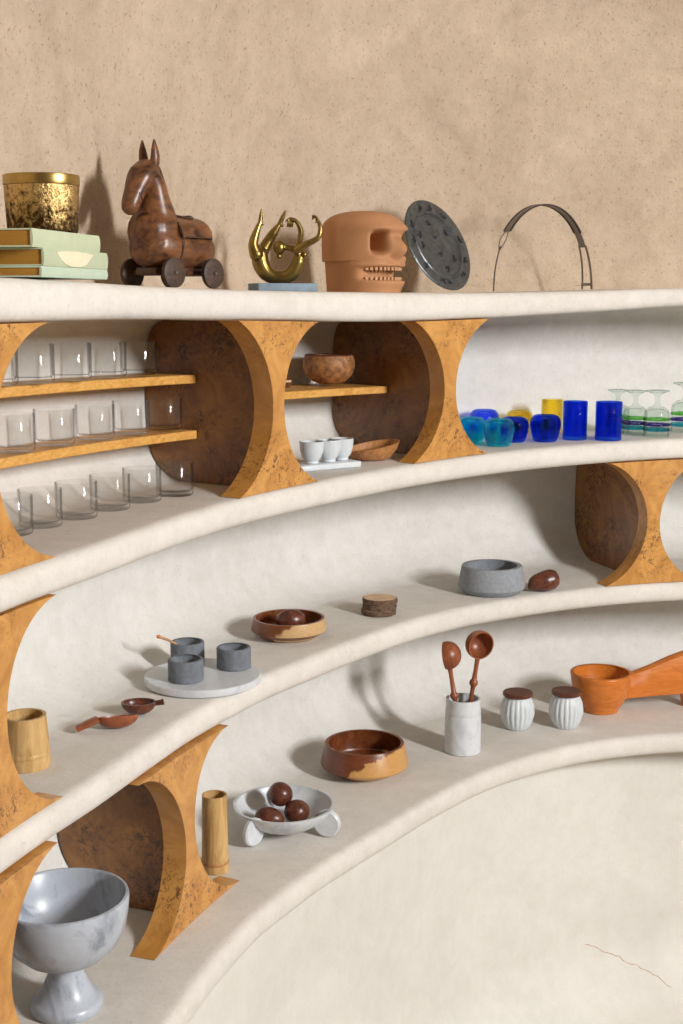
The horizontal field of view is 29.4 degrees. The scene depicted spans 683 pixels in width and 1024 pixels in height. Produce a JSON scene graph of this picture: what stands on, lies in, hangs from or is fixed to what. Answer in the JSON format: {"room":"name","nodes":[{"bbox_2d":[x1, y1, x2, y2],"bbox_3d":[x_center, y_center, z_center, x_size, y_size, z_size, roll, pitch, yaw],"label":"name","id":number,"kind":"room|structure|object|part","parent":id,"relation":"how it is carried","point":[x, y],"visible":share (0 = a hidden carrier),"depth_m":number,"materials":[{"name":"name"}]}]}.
{"room":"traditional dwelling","nodes":[
{"label":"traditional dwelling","id":0,"kind":"room"},
{"bbox_2d":[0,0,682,292],"bbox_3d":[0.558,-1.002,2.357,4.133,1.220,1.972,-6,11,-31],"label":"wall","id":1,"kind":"structure","parent":0,"point":[484,112],"depth_m":3.13,"materials":[{"name":"paint"}]},
{"bbox_2d":[0,307,682,999],"bbox_3d":[0.549,0.147,2.578,4.216,1.092,1.999,-6,11,-31],"label":"wall","id":2,"kind":"structure","parent":0,"point":[95,640],"depth_m":3.30,"materials":[{"name":"paint"}]},
{"bbox_2d":[0,558,682,872],"bbox_3d":[0.537,0.338,2.618,4.312,0.061,2.061,-6,11,-31],"label":"shelf","id":3,"kind":"object","parent":2,"relation":"attached to","point":[87,767],"visible":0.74,"depth_m":2.63,"materials":[{"name":"white paint"}]},
{"bbox_2d":[7,708,50,773],"bbox_3d":[-0.496,0.358,2.042,0.076,0.083,0.076,0,9,0],"label":"cup","id":4,"kind":"object","parent":3,"relation":"on","point":[28,736],"visible":0.78,"depth_m":2.01,"materials":[{"name":"beige wood"}]},
{"bbox_2d":[0,594,62,837],"bbox_3d":[-0.604,0.288,1.782,0.305,0.305,0.339,3,10,17],"label":"support","id":5,"kind":"object","parent":3,"relation":"on","point":[18,803],"visible":0.92,"depth_m":1.78,"materials":[{"name":"brown wood"}]},
{"bbox_2d":[75,714,138,731],"bbox_3d":[-0.401,0.358,2.221,0.108,0.026,0.043,-2,10,-15],"label":"wooden scoop","id":6,"kind":"object","parent":3,"relation":"on","point":[116,721],"visible":1,"depth_m":2.21,"materials":[{"name":"red wood"}]},
{"bbox_3d":[-0.432,0.360,2.204,0.041,0.023,0.024,-4,10,-24],"label":"handle","id":7,"kind":"part","parent":6,"relation":"part of","materials":[{"name":"red wood"}]},
{"bbox_2d":[98,714,138,728],"bbox_3d":[-0.383,0.357,2.225,0.072,0.026,0.043,-2,10,-15],"label":"bowl","id":8,"kind":"object","parent":6,"relation":"attached to","point":[116,721],"depth_m":2.21,"materials":[{"name":"red wood"}]},
{"bbox_2d":[121,698,164,714],"bbox_3d":[-0.351,0.344,2.299,0.076,0.028,0.048,-1,9,-6],"label":"wooden scoop","id":9,"kind":"object","parent":3,"relation":"on","point":[140,706],"visible":0.94,"depth_m":2.29,"materials":[{"name":"brown wood"}]},
{"bbox_3d":[-0.322,0.336,2.301,0.017,0.013,0.012,-1,9,-6],"label":"handle","id":10,"kind":"part","parent":9,"relation":"part of","materials":[{"name":"brown wood"}]},
{"bbox_2d":[144,658,261,698],"bbox_3d":[-0.266,0.318,2.495,0.225,0.016,0.225,0,9,0],"label":"marble tray","id":11,"kind":"object","parent":3,"relation":"on","point":[216,683],"visible":0.77,"depth_m":2.44,"materials":[{"name":"white stone"}]},
{"bbox_2d":[168,654,203,684],"bbox_3d":[-0.294,0.296,2.451,0.067,0.041,0.067,0,9,0],"label":"cup","id":12,"kind":"object","parent":11,"relation":"on","point":[183,669],"visible":1,"depth_m":2.43,"materials":[{"name":"grey stone"}]},
{"bbox_2d":[170,637,204,660],"bbox_3d":[-0.305,0.276,2.575,0.067,0.041,0.067,0,9,0],"label":"cup","id":13,"kind":"object","parent":11,"relation":"on","point":[186,645],"visible":0.58,"depth_m":2.56,"materials":[{"name":"grey stone"}]},
{"bbox_2d":[156,635,177,643],"bbox_3d":[-0.321,0.262,2.556,0.088,0.052,0.008,-5,10,-26],"label":"wooden stick","id":14,"kind":"object","parent":13,"relation":"in","point":[157,636],"visible":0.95,"depth_m":2.54,"materials":[{"name":"brown wood"}]},
{"bbox_2d":[216,642,250,671],"bbox_3d":[-0.210,0.282,2.535,0.067,0.041,0.067,0,9,0],"label":"cup","id":15,"kind":"object","parent":11,"relation":"on","point":[233,656],"visible":1,"depth_m":2.51,"materials":[{"name":"grey stone"}]},
{"bbox_2d":[251,609,326,642],"bbox_3d":[-0.115,0.250,2.830,0.165,0.043,0.165,5,11,28],"label":"wooden bowl","id":16,"kind":"object","parent":3,"relation":"on","point":[264,625],"visible":0.94,"depth_m":2.77,"materials":[{"name":"brown wood"}]},
{"bbox_2d":[276,609,305,624],"bbox_3d":[-0.111,0.236,2.832,0.067,0.049,0.049,-2,9,-11],"label":"egg","id":17,"kind":"object","parent":16,"relation":"in","point":[289,616],"visible":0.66,"depth_m":2.81,"materials":[{"name":"brown wood"}]},
{"bbox_2d":[361,608,395,616],"bbox_3d":[0.087,0.231,3.040,0.082,0.012,0.084,0,9,0],"label":"coaster","id":18,"kind":"object","parent":3,"relation":"on","point":[363,611],"visible":0.65,"depth_m":3.00,"materials":[{"name":"brown wood"}]},
{"bbox_2d":[362,603,396,611],"bbox_3d":[0.089,0.218,3.039,0.081,0.012,0.079,9,13,43],"label":"coaster","id":19,"kind":"object","parent":18,"relation":"on","point":[364,606],"visible":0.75,"depth_m":3.00,"materials":[{"name":"brown wood"}]},
{"bbox_2d":[362,594,397,605],"bbox_3d":[0.090,0.205,3.038,0.083,0.012,0.081,0,9,-2],"label":"coaster","id":20,"kind":"object","parent":19,"relation":"on","point":[372,599],"visible":1,"depth_m":3.02,"materials":[{"name":"brown wood"}]},
{"bbox_2d":[458,559,524,597],"bbox_3d":[0.378,0.167,3.273,0.169,0.069,0.169,0,9,0],"label":"stone bowl","id":21,"kind":"object","parent":3,"relation":"on","point":[487,578],"visible":1,"depth_m":3.21,"materials":[{"name":"grey stone"}]},
{"bbox_2d":[528,569,559,590],"bbox_3d":[0.511,0.173,3.285,0.082,0.056,0.053,-2,10,-14],"label":"pestle","id":22,"kind":"object","parent":3,"relation":"on","point":[546,580],"visible":1,"depth_m":3.27,"materials":[{"name":"brown wood"}]},
{"bbox_2d":[575,458,682,585],"bbox_3d":[0.804,-0.002,3.549,0.277,0.324,0.450,0,9,0],"label":"support","id":23,"kind":"object","parent":3,"relation":"on","point":[618,505],"visible":0.95,"depth_m":3.44,"materials":[{"name":"brown wood"}]},
{"bbox_3d":[0.741,-0.009,3.592,0.022,0.321,0.372,-3,10,-17],"label":"panel","id":24,"kind":"part","parent":23,"relation":"part of","materials":[{"name":"brown wood"}]},
{"bbox_2d":[0,426,682,612],"bbox_3d":[0.537,-0.027,2.559,4.312,0.064,2.061,-6,11,-31],"label":"shelf","id":25,"kind":"object","parent":2,"relation":"attached to","point":[84,550],"visible":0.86,"depth_m":2.48,"materials":[{"name":"white paint"}]},
{"bbox_2d":[15,495,33,535],"bbox_3d":[-0.521,0.004,2.044,0.071,0.062,0.071,-4,10,-25],"label":"glass tumbler","id":26,"kind":"object","parent":25,"relation":"on","point":[32,495],"visible":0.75,"depth_m":2.04,"materials":[{"name":"clear glass"}]},
{"bbox_2d":[0,322,56,574],"bbox_3d":[-0.605,-0.081,1.718,0.306,0.332,0.354,3,10,16],"label":"support","id":27,"kind":"object","parent":25,"relation":"on","point":[15,554],"visible":1,"depth_m":1.75,"materials":[{"name":"brown wood"}]},
{"bbox_2d":[17,489,62,528],"bbox_3d":[-0.490,-0.008,2.116,0.071,0.062,0.071,-2,9,-11],"label":"glass tumbler","id":28,"kind":"object","parent":25,"relation":"on","point":[45,527],"visible":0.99,"depth_m":2.11,"materials":[{"name":"clear glass"}]},
{"bbox_2d":[54,480,97,519],"bbox_3d":[-0.449,-0.021,2.199,0.071,0.062,0.071,7,12,38],"label":"glass tumbler","id":29,"kind":"object","parent":25,"relation":"on","point":[96,480],"visible":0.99,"depth_m":2.19,"materials":[{"name":"clear glass"}]},
{"bbox_2d":[89,474,126,510],"bbox_3d":[-0.408,-0.036,2.289,0.071,0.062,0.071,-2,10,-14],"label":"glass tumbler","id":30,"kind":"object","parent":25,"relation":"on","point":[89,474],"visible":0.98,"depth_m":2.28,"materials":[{"name":"clear glass"}]},
{"bbox_2d":[122,467,161,502],"bbox_3d":[-0.365,-0.051,2.380,0.071,0.062,0.071,0,9,-1],"label":"glass tumbler","id":31,"kind":"object","parent":25,"relation":"on","point":[160,467],"visible":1,"depth_m":2.37,"materials":[{"name":"clear glass"}]},
{"bbox_2d":[155,463,190,496],"bbox_3d":[-0.315,-0.063,2.454,0.071,0.062,0.071,-5,10,-26],"label":"glass tumbler","id":32,"kind":"object","parent":25,"relation":"on","point":[155,463],"visible":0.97,"depth_m":2.45,"materials":[{"name":"clear glass"}]},
{"bbox_2d":[146,320,316,497],"bbox_3d":[-0.256,-0.219,2.584,0.327,0.326,0.276,6,11,31],"label":"support","id":33,"kind":"object","parent":25,"relation":"on","point":[235,403],"visible":0.99,"depth_m":2.56,"materials":[{"name":"brown wood"}]},
{"bbox_2d":[0,373,195,397],"bbox_3d":[-0.521,-0.210,2.207,0.132,0.030,0.922,4,10,22],"label":"wooden board","id":34,"kind":"object","parent":33,"relation":"attached to","point":[145,379],"visible":0.97,"depth_m":2.31,"materials":[{"name":"brown wood"}]},
{"bbox_2d":[2,351,18,384],"bbox_3d":[-0.544,-0.231,2.042,0.071,0.062,0.071,1,9,7],"label":"glass tumbler","id":35,"kind":"object","parent":34,"relation":"on","point":[16,351],"visible":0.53,"depth_m":2.04,"materials":[{"name":"clear glass"}]},
{"bbox_2d":[12,355,54,382],"bbox_3d":[-0.505,-0.243,2.127,0.071,0.062,0.071,-6,11,-31],"label":"glass tumbler","id":36,"kind":"object","parent":34,"relation":"on","point":[54,355],"visible":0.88,"depth_m":2.12,"materials":[{"name":"clear glass"}]},
{"bbox_2d":[49,343,91,379],"bbox_3d":[-0.465,-0.259,2.235,0.071,0.062,0.071,-2,9,-10],"label":"glass tumbler","id":37,"kind":"object","parent":34,"relation":"on","point":[90,343],"visible":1,"depth_m":2.23,"materials":[{"name":"clear glass"}]},
{"bbox_2d":[87,357,126,376],"bbox_3d":[-0.427,-0.278,2.369,0.071,0.062,0.071,2,9,12],"label":"glass tumbler","id":38,"kind":"object","parent":34,"relation":"on","point":[126,357],"visible":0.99,"depth_m":2.36,"materials":[{"name":"clear glass"}]},
{"bbox_2d":[0,427,196,468],"bbox_3d":[-0.521,-0.100,2.225,0.132,0.030,0.922,4,10,22],"label":"wooden board","id":39,"kind":"object","parent":33,"relation":"attached to","point":[120,441],"visible":0.93,"depth_m":2.33,"materials":[{"name":"brown wood"}]},
{"bbox_2d":[0,413,35,452],"bbox_3d":[-0.537,-0.131,2.127,0.071,0.062,0.071,6,11,31],"label":"glass tumbler","id":40,"kind":"object","parent":39,"relation":"on","point":[33,413],"visible":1,"depth_m":2.12,"materials":[{"name":"clear glass"}]},
{"bbox_2d":[33,409,73,445],"bbox_3d":[-0.495,-0.147,2.240,0.071,0.062,0.071,7,12,36],"label":"glass tumbler","id":41,"kind":"object","parent":39,"relation":"on","point":[33,409],"visible":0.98,"depth_m":2.23,"materials":[{"name":"clear glass"}]},
{"bbox_2d":[74,404,114,439],"bbox_3d":[-0.447,-0.164,2.357,0.071,0.062,0.071,8,12,39],"label":"glass tumbler","id":42,"kind":"object","parent":39,"relation":"on","point":[113,404],"visible":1,"depth_m":2.35,"materials":[{"name":"clear glass"}]},
{"bbox_2d":[112,401,149,433],"bbox_3d":[-0.401,-0.181,2.474,0.071,0.062,0.071,1,9,7],"label":"glass tumbler","id":43,"kind":"object","parent":39,"relation":"on","point":[148,401],"visible":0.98,"depth_m":2.47,"materials":[{"name":"clear glass"}]},
{"bbox_2d":[146,418,177,429],"bbox_3d":[-0.350,-0.195,2.567,0.071,0.062,0.071,7,11,35],"label":"glass tumbler","id":44,"kind":"object","parent":39,"relation":"on","point":[147,418],"visible":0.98,"depth_m":2.56,"materials":[{"name":"clear glass"}]},
{"bbox_3d":[-0.277,-0.220,2.599,0.278,0.323,0.022,6,11,32],"label":"panel","id":45,"kind":"part","parent":33,"relation":"part of","materials":[{"name":"brown wood"}]},
{"bbox_2d":[298,459,360,471],"bbox_3d":[-0.041,-0.102,2.844,0.164,0.014,0.064,-7,11,-35],"label":"serving tray","id":46,"kind":"object","parent":25,"relation":"on","point":[349,463],"visible":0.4,"depth_m":2.82,"materials":[{"name":"white ceramic"}]},
{"bbox_2d":[299,440,323,463],"bbox_3d":[-0.065,-0.129,2.814,0.054,0.048,0.054,0,9,0],"label":"cup","id":47,"kind":"object","parent":46,"relation":"on","point":[311,451],"visible":1,"depth_m":2.79,"materials":[{"name":"white ceramic"}]},
{"bbox_2d":[317,438,340,461],"bbox_3d":[-0.028,-0.134,2.845,0.054,0.048,0.054,0,9,0],"label":"cup","id":48,"kind":"object","parent":46,"relation":"on","point":[331,450],"visible":0.88,"depth_m":2.83,"materials":[{"name":"white ceramic"}]},
{"bbox_2d":[330,437,353,460],"bbox_3d":[0.000,-0.139,2.874,0.054,0.048,0.054,0,9,0],"label":"cup","id":49,"kind":"object","parent":46,"relation":"on","point":[346,447],"visible":0.79,"depth_m":2.86,"materials":[{"name":"white ceramic"}]},
{"bbox_2d":[350,439,399,460],"bbox_3d":[0.070,-0.143,2.993,0.130,0.045,0.116,-3,10,-20],"label":"bowl","id":50,"kind":"object","parent":25,"relation":"on","point":[376,450],"visible":0.86,"depth_m":2.96,"materials":[{"name":"brown wood"}]},
{"bbox_2d":[332,318,487,463],"bbox_3d":[0.119,-0.304,3.125,0.260,0.320,0.394,-9,13,-43],"label":"support","id":51,"kind":"object","parent":25,"relation":"on","point":[418,362],"visible":0.96,"depth_m":3.07,"materials":[{"name":"brown wood"}]},
{"bbox_2d":[284,383,386,399],"bbox_3d":[-0.153,-0.270,2.940,0.201,0.028,0.666,7,12,37],"label":"wooden board","id":52,"kind":"object","parent":51,"relation":"attached to","point":[313,390],"visible":0.41,"depth_m":3.02,"materials":[{"name":"brown wood"}]},
{"bbox_2d":[285,376,290,387],"bbox_3d":[-0.130,-0.290,2.900,0.036,0.026,0.036,0,9,0],"label":"wooden cup","id":53,"kind":"object","parent":52,"relation":"on","point":[288,379],"visible":0.38,"depth_m":2.89,"materials":[{"name":"brown wood"}]},
{"bbox_2d":[303,353,354,383],"bbox_3d":[-0.030,-0.339,3.080,0.123,0.070,0.123,0,9,0],"label":"bowl","id":54,"kind":"object","parent":52,"relation":"on","point":[321,368],"visible":1,"depth_m":3.03,"materials":[{"name":"brown wood"}]},
{"bbox_3d":[0.102,-0.306,3.143,0.022,0.315,0.343,-9,13,-42],"label":"panel","id":55,"kind":"part","parent":51,"relation":"part of","materials":[{"name":"brown wood"}]},
{"bbox_2d":[605,389,629,426],"bbox_3d":[0.750,-0.275,3.530,0.066,0.115,0.066,0,9,0],"label":"goblet","id":56,"kind":"object","parent":25,"relation":"on","point":[606,420],"visible":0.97,"depth_m":3.53,"materials":[{"name":"clear glass"}]},
{"bbox_2d":[622,390,647,429],"bbox_3d":[0.782,-0.266,3.461,0.067,0.118,0.067,0,9,0],"label":"goblet","id":57,"kind":"object","parent":25,"relation":"on","point":[623,422],"visible":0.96,"depth_m":3.46,"materials":[{"name":"clear glass"}]},
{"bbox_2d":[643,389,669,430],"bbox_3d":[0.826,-0.259,3.405,0.069,0.122,0.069,0,9,0],"label":"goblet","id":58,"kind":"object","parent":25,"relation":"on","point":[646,423],"visible":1,"depth_m":3.40,"materials":[{"name":"clear glass"}]},
{"bbox_2d":[670,382,682,425],"bbox_3d":[0.928,-0.283,3.512,0.076,0.134,0.076,0,9,0],"label":"goblet","id":59,"kind":"object","parent":25,"relation":"on","point":[671,418],"visible":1,"depth_m":3.51,"materials":[{"name":"clear glass"}]},
{"bbox_2d":[0,278,682,322],"bbox_3d":[0.537,-0.402,2.498,4.312,0.082,2.061,-6,11,-31],"label":"shelf","id":60,"kind":"object","parent":2,"relation":"attached to","point":[21,300],"visible":1,"depth_m":2.51,"materials":[{"name":"white paint"}]},
{"bbox_2d":[0,266,107,279],"bbox_3d":[-0.468,-0.351,1.912,0.170,0.015,0.232,2,9,12],"label":"book","id":61,"kind":"object","parent":60,"relation":"on","point":[22,272],"visible":0.92,"depth_m":1.82,"materials":[{"name":"paper"}]},
{"bbox_2d":[0,248,107,268],"bbox_3d":[-0.467,-0.372,1.913,0.170,0.024,0.226,2,9,12],"label":"book","id":62,"kind":"object","parent":61,"relation":"on","point":[52,257],"visible":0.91,"depth_m":1.81,"materials":[{"name":"paper"}]},
{"bbox_2d":[0,228,99,252],"bbox_3d":[-0.477,-0.394,1.894,0.170,0.025,0.232,2,9,12],"label":"book","id":63,"kind":"object","parent":62,"relation":"on","point":[9,237],"visible":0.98,"depth_m":1.81,"materials":[{"name":"paper"}]},
{"bbox_2d":[2,172,79,232],"bbox_3d":[-0.439,-0.451,1.907,0.112,0.083,0.103,2,9,12],"label":"brass pot","id":64,"kind":"object","parent":63,"relation":"on","point":[38,200],"visible":0.88,"depth_m":1.86,"materials":[{"name":"gold metal"}]},
{"bbox_3d":[-0.439,-0.485,1.902,0.112,0.015,0.103,2,9,12],"label":"lid","id":65,"kind":"part","parent":64,"relation":"part of","materials":[{"name":"gold metal"}]},
{"bbox_2d":[120,139,223,287],"bbox_3d":[-0.320,-0.533,2.338,0.123,0.258,0.195,7,12,36],"label":"horse","id":66,"kind":"object","parent":60,"relation":"on","point":[168,245],"visible":0.99,"depth_m":2.29},
{"bbox_3d":[-0.291,-0.520,2.378,0.098,0.038,0.100,7,12,36],"label":"lid","id":67,"kind":"part","parent":66,"relation":"part of","materials":[{"name":"brown wood"}]},
{"bbox_2d":[248,209,322,291],"bbox_3d":[-0.118,-0.531,2.642,0.142,0.164,0.087,-3,10,-19],"label":"sculpture","id":68,"kind":"object","parent":60,"relation":"on","point":[277,280],"visible":1,"depth_m":2.64,"materials":[{"name":"gold metal"}]},
{"bbox_2d":[322,211,407,292],"bbox_3d":[0.057,-0.572,2.859,0.206,0.176,0.152,7,11,35],"label":"skull","id":69,"kind":"object","parent":60,"relation":"on","point":[362,251],"visible":0.98,"depth_m":2.80},
{"bbox_2d":[404,200,469,289],"bbox_3d":[0.232,-0.641,3.122,0.097,0.215,0.234,8,13,42],"label":"plate","id":70,"kind":"object","parent":60,"relation":"on","point":[435,242],"visible":1,"depth_m":3.12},
{"bbox_2d":[493,204,592,290],"bbox_3d":[0.510,-0.666,3.281,0.384,0.216,0.036,-9,13,-43],"label":"headband","id":71,"kind":"object","parent":60,"relation":"on","point":[569,219],"visible":1,"depth_m":3.33,"materials":[{"name":"silver metal"}]},
{"bbox_2d":[188,752,682,1023],"bbox_3d":[0.659,1.085,2.509,3.239,0.750,1.541,-6,11,-32],"label":"wall","id":72,"kind":"structure","parent":0,"point":[555,896],"depth_m":3.21,"materials":[{"name":"paint"}]},
{"bbox_2d":[14,694,682,1023],"bbox_3d":[0.538,0.684,2.682,4.311,0.053,2.053,-6,11,-31],"label":"shelf","id":73,"kind":"object","parent":72,"relation":"attached to","point":[276,875],"visible":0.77,"depth_m":2.66,"materials":[{"name":"white paint"}]},
{"bbox_2d":[0,840,57,1023],"bbox_3d":[-0.581,0.647,1.800,0.262,0.301,0.323,3,10,16],"label":"support","id":74,"kind":"object","parent":73,"relation":"on","point":[15,881],"visible":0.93,"depth_m":1.79,"materials":[{"name":"brown wood"}]},
{"bbox_2d":[12,867,128,1023],"bbox_3d":[-0.425,0.675,1.997,0.200,0.185,0.200,0,9,0],"label":"pedestal bowl","id":75,"kind":"object","parent":73,"relation":"on","point":[71,918],"visible":0.97,"depth_m":1.98,"materials":[{"name":"white stone"}]},
{"bbox_2d":[59,724,239,959],"bbox_3d":[-0.382,0.561,2.328,0.282,0.301,0.332,4,10,21],"label":"support","id":76,"kind":"object","parent":73,"relation":"on","point":[144,835],"visible":0.84,"depth_m":2.30,"materials":[{"name":"brown wood"}]},
{"bbox_3d":[-0.405,0.560,2.337,0.231,0.300,0.022,4,10,21],"label":"panel","id":77,"kind":"part","parent":76,"relation":"part of","materials":[{"name":"brown wood"}]},
{"bbox_2d":[201,790,228,875],"bbox_3d":[-0.242,0.612,2.483,0.053,0.152,0.053,0,9,0],"label":"vase","id":78,"kind":"object","parent":73,"relation":"on","point":[215,852],"visible":0.96,"depth_m":2.46,"materials":[{"name":"brown wood"}]},
{"bbox_2d":[233,785,340,846],"bbox_3d":[-0.112,0.626,2.681,0.222,0.060,0.222,0,9,0],"label":"bowl","id":79,"kind":"object","parent":73,"relation":"on","point":[325,821],"visible":0.83,"depth_m":2.64,"materials":[{"name":"white ceramic"}]},
{"bbox_2d":[255,806,283,821],"bbox_3d":[-0.147,0.622,2.642,0.060,0.044,0.046,4,10,24],"label":"egg","id":80,"kind":"object","parent":79,"relation":"in","point":[266,813],"visible":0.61,"depth_m":2.63,"materials":[{"name":"brown wood"}]},
{"bbox_2d":[284,799,309,821],"bbox_3d":[-0.091,0.614,2.665,0.052,0.049,0.053,-1,9,-4],"label":"egg","id":81,"kind":"object","parent":79,"relation":"in","point":[294,810],"visible":0.81,"depth_m":2.65,"materials":[{"name":"brown wood"}]},
{"bbox_2d":[268,782,292,806],"bbox_3d":[-0.126,0.582,2.679,0.052,0.049,0.051,4,10,21],"label":"egg","id":82,"kind":"object","parent":81,"relation":"on","point":[280,794],"visible":1,"depth_m":2.66,"materials":[{"name":"brown wood"}]},
{"bbox_2d":[321,729,408,780],"bbox_3d":[0.053,0.567,3.008,0.204,0.072,0.204,3,10,20],"label":"wooden bowl","id":83,"kind":"object","parent":73,"relation":"on","point":[359,754],"visible":1,"depth_m":2.96,"materials":[{"name":"brown wood"}]},
{"bbox_2d":[444,693,480,756],"bbox_3d":[0.294,0.514,3.143,0.087,0.133,0.087,0,9,0],"label":"jar","id":84,"kind":"object","parent":73,"relation":"on","point":[462,717],"visible":0.96,"depth_m":3.11,"materials":[{"name":"white stone"}]},
{"bbox_2d":[442,641,460,701],"bbox_3d":[0.267,0.438,3.127,0.058,0.261,0.068,0,9,0],"label":"wooden spoon","id":85,"kind":"object","parent":84,"relation":"in","point":[451,653],"visible":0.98,"depth_m":3.09,"materials":[{"name":"red wood"}]},
{"bbox_2d":[442,641,460,669],"bbox_3d":[0.263,0.343,3.111,0.049,0.068,0.068,0,9,0],"label":"spoon bowl","id":86,"kind":"object","parent":85,"relation":"on","point":[451,653],"depth_m":3.09,"materials":[{"name":"red wood"}]},
{"bbox_3d":[0.275,0.472,3.129,0.042,0.194,0.021,0,9,0],"label":"handle","id":87,"kind":"part","parent":85,"relation":"part of","materials":[{"name":"red wood"}]},
{"bbox_2d":[465,630,493,701],"bbox_3d":[0.327,0.423,3.143,0.070,0.286,0.044,-4,10,-24],"label":"wooden spoon","id":88,"kind":"object","parent":84,"relation":"in","point":[479,644],"visible":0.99,"depth_m":3.13,"materials":[{"name":"red wood"}]},
{"bbox_3d":[0.313,0.458,3.142,0.039,0.217,0.021,0,9,0],"label":"handle","id":89,"kind":"part","parent":88,"relation":"part of","materials":[{"name":"red wood"}]},
{"bbox_2d":[465,630,493,658],"bbox_3d":[0.327,0.317,3.126,0.070,0.070,0.044,-4,10,-24],"label":"spoon bowl","id":90,"kind":"object","parent":88,"relation":"on","point":[479,644],"depth_m":3.13,"materials":[{"name":"red wood"}]},
{"bbox_2d":[500,687,534,730],"bbox_3d":[0.449,0.504,3.316,0.087,0.096,0.087,0,9,0],"label":"pot","id":91,"kind":"object","parent":73,"relation":"on","point":[517,711],"visible":1,"depth_m":3.29,"materials":[{"name":"white ceramic"}]},
{"bbox_3d":[0.449,0.462,3.309,0.076,0.010,0.076,0,9,0],"label":"lid","id":92,"kind":"part","parent":91,"relation":"part of","materials":[{"name":"brown wood"}]},
{"bbox_2d":[549,686,582,729],"bbox_3d":[0.575,0.502,3.328,0.087,0.096,0.087,0,9,0],"label":"pot","id":93,"kind":"object","parent":73,"relation":"on","point":[566,704],"visible":1,"depth_m":3.30,"materials":[{"name":"white ceramic"}]},
{"bbox_3d":[0.575,0.460,3.321,0.076,0.010,0.076,0,9,0],"label":"lid","id":94,"kind":"part","parent":93,"relation":"part of","materials":[{"name":"brown wood"}]},
{"bbox_2d":[570,650,682,714],"bbox_3d":[0.878,0.451,3.464,0.539,0.154,0.163,0,9,-2],"label":"vessel","id":95,"kind":"object","parent":73,"relation":"on","point":[604,688],"visible":0.94,"depth_m":3.46,"materials":[{"name":"orange wood"}]},
{"bbox_2d":[570,663,632,714],"bbox_3d":[0.690,0.476,3.461,0.163,0.105,0.163,0,9,0],"label":"cup","id":96,"kind":"object","parent":95,"relation":"attached to","point":[604,688],"depth_m":3.41,"materials":[{"name":"orange wood"}]},
{"bbox_3d":[0.943,0.431,3.495,0.406,0.124,0.069,-1,9,-9],"label":"handle","id":97,"kind":"part","parent":95,"relation":"part of","materials":[{"name":"orange wood"}]}
]}

